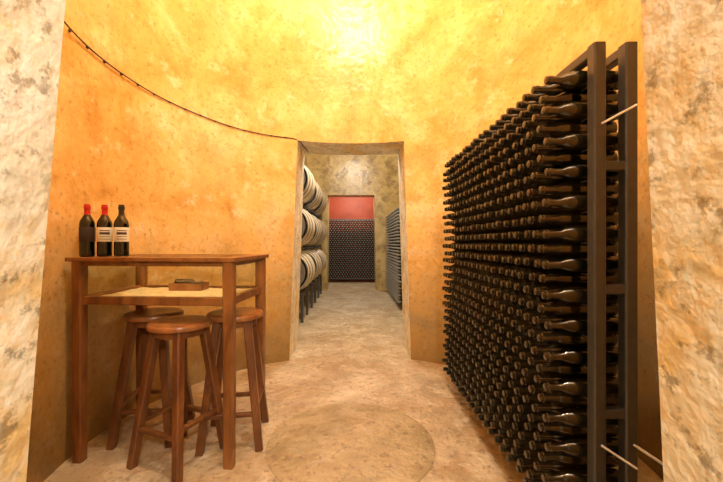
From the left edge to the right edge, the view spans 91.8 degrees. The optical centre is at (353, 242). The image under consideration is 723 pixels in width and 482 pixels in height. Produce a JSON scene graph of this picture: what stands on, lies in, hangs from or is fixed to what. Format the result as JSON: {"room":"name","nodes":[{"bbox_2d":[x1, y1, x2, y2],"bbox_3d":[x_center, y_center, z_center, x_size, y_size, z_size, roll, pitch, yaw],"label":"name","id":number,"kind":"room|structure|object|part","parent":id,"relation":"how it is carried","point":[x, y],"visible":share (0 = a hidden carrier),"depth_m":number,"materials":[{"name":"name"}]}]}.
{"room":"wine cellar","nodes":[
{"label":"wine cellar","id":0,"kind":"room"},
{"bbox_2d":[304,153,398,289],"bbox_3d":[0.000,-1.700,9.125,5.200,5.800,0.450,0,0,0],"label":"wall","id":1,"kind":"structure","parent":0,"point":[375,176],"depth_m":8.90,"materials":[{"name":"paint"}]},
{"bbox_2d":[329,197,373,277],"bbox_3d":[0.000,-1.700,11.400,5.200,5.800,0.200,0,0,0],"label":"wall","id":2,"kind":"structure","parent":0,"point":[339,207],"depth_m":11.30,"materials":[{"name":"red paint"}]},
{"bbox_2d":[44,280,663,481],"bbox_3d":[0.000,1.300,4.200,5.600,0.200,14.600,0,0,0],"label":"floor","id":3,"kind":"structure","parent":0,"point":[350,348],"depth_m":2.62,"materials":[{"name":"stone"}]},
{"bbox_2d":[106,307,195,449],"bbox_3d":[-1.265,0.820,2.220,0.372,0.769,0.372,0,0,-4],"label":"bar stool","id":4,"kind":"object","parent":3,"relation":"on","point":[135,319],"visible":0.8,"depth_m":2.09,"materials":[{"name":"brown wood"}]},
{"bbox_3d":[-1.265,0.472,2.220,0.336,0.075,0.336,0,0,-4],"label":"seat","id":5,"kind":"part","parent":4,"relation":"part of","materials":[{"name":"brown wood"}]},
{"bbox_2d":[65,254,268,469],"bbox_3d":[-1.075,0.639,2.159,0.935,1.122,0.600,0,0,4],"label":"display table","id":6,"kind":"object","parent":3,"relation":"on","point":[182,292],"visible":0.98,"depth_m":1.90,"materials":[{"name":"brown wood"}]},
{"bbox_2d":[79,204,95,256],"bbox_3d":[-1.513,-0.071,1.985,0.077,0.297,0.077,0,0,-35],"label":"wine bottle","id":7,"kind":"object","parent":6,"relation":"on","point":[87,230],"visible":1,"depth_m":1.96,"materials":[{"name":"black glass"}]},
{"bbox_2d":[96,204,112,256],"bbox_3d":[-1.428,-0.071,2.005,0.077,0.297,0.077,0,0,-35],"label":"wine bottle","id":8,"kind":"object","parent":6,"relation":"on","point":[104,229],"visible":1,"depth_m":1.98,"materials":[{"name":"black glass"}]},
{"bbox_2d":[113,205,128,256],"bbox_3d":[-1.335,-0.071,2.010,0.077,0.297,0.077,0,0,-35],"label":"wine bottle","id":9,"kind":"object","parent":6,"relation":"on","point":[121,224],"visible":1,"depth_m":1.98,"materials":[{"name":"black glass"}]},
{"bbox_2d":[126,315,222,481],"bbox_3d":[-0.975,0.820,1.965,0.372,0.769,0.372,0,0,22],"label":"bar stool","id":10,"kind":"object","parent":3,"relation":"on","point":[177,329],"visible":0.99,"depth_m":1.87,"materials":[{"name":"brown wood"}]},
{"bbox_3d":[-0.975,0.472,1.965,0.336,0.075,0.336,0,0,22],"label":"seat","id":11,"kind":"part","parent":10,"relation":"part of","materials":[{"name":"brown wood"}]},
{"bbox_2d":[195,307,268,456],"bbox_3d":[-0.735,0.815,2.170,0.372,0.779,0.372,0,0,-8],"label":"bar stool","id":12,"kind":"object","parent":3,"relation":"on","point":[246,317],"visible":0.75,"depth_m":2.05,"materials":[{"name":"brown wood"}]},
{"bbox_3d":[-0.735,0.463,2.170,0.336,0.075,0.336,0,0,-8],"label":"seat","id":13,"kind":"part","parent":12,"relation":"part of","materials":[{"name":"brown wood"}]},
{"bbox_2d":[299,165,326,322],"bbox_3d":[-1.331,-0.033,6.750,1.412,2.465,3.320,0,0,0],"label":"rack","id":14,"kind":"object","parent":3,"relation":"on","point":[314,231],"visible":0.3,"depth_m":5.85,"materials":[{"name":"paint"}]},
{"bbox_3d":[-1.399,0.100,6.750,1.278,2.200,3.000,0,0,0],"label":"frame","id":15,"kind":"part","parent":14,"relation":"part of","materials":[{"name":"paint"}]},
{"bbox_2d":[266,403,434,481],"bbox_3d":[-0.020,1.196,2.120,1.000,0.007,1.000,0,0,0],"label":"slab","id":16,"kind":"object","parent":3,"relation":"on","point":[339,442],"visible":1,"depth_m":2.04,"materials":[{"name":"stone"}]},
{"bbox_2d":[329,219,374,279],"bbox_3d":[0.020,0.235,10.700,2.040,1.930,0.314,0,0,0],"label":"rack","id":17,"kind":"object","parent":3,"relation":"on","point":[333,240],"visible":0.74,"depth_m":10.63,"materials":[{"name":"glass"}]},
{"bbox_2d":[385,207,401,302],"bbox_3d":[0.920,0.235,7.410,0.314,1.930,2.600,0,0,0],"label":"rack","id":18,"kind":"object","parent":3,"relation":"on","point":[393,278],"visible":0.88,"depth_m":6.89,"materials":[{"name":"paint"}]},
{"bbox_2d":[442,41,662,481],"bbox_3d":[0.897,0.235,2.140,0.451,1.930,1.820,0,0,-5],"label":"rack","id":19,"kind":"object","parent":3,"relation":"on","point":[537,202],"visible":1,"depth_m":1.39,"materials":[{"name":"paint"}]},
{"bbox_2d":[0,0,722,481],"bbox_3d":[0.000,-1.550,2.120,4.199,5.500,4.199,0,0,0],"label":"wall","id":20,"kind":"structure","parent":0,"point":[417,81],"depth_m":2.48,"materials":[{"name":"paint"}]},
{"bbox_2d":[64,21,307,151],"bbox_3d":[-1.064,-1.161,2.520,1.076,0.227,3.061,0,0,0],"label":"cable","id":21,"kind":"object","parent":20,"relation":"attached to","point":[66,24],"depth_m":2.56,"materials":[{"name":"black rubber"}]}
]}

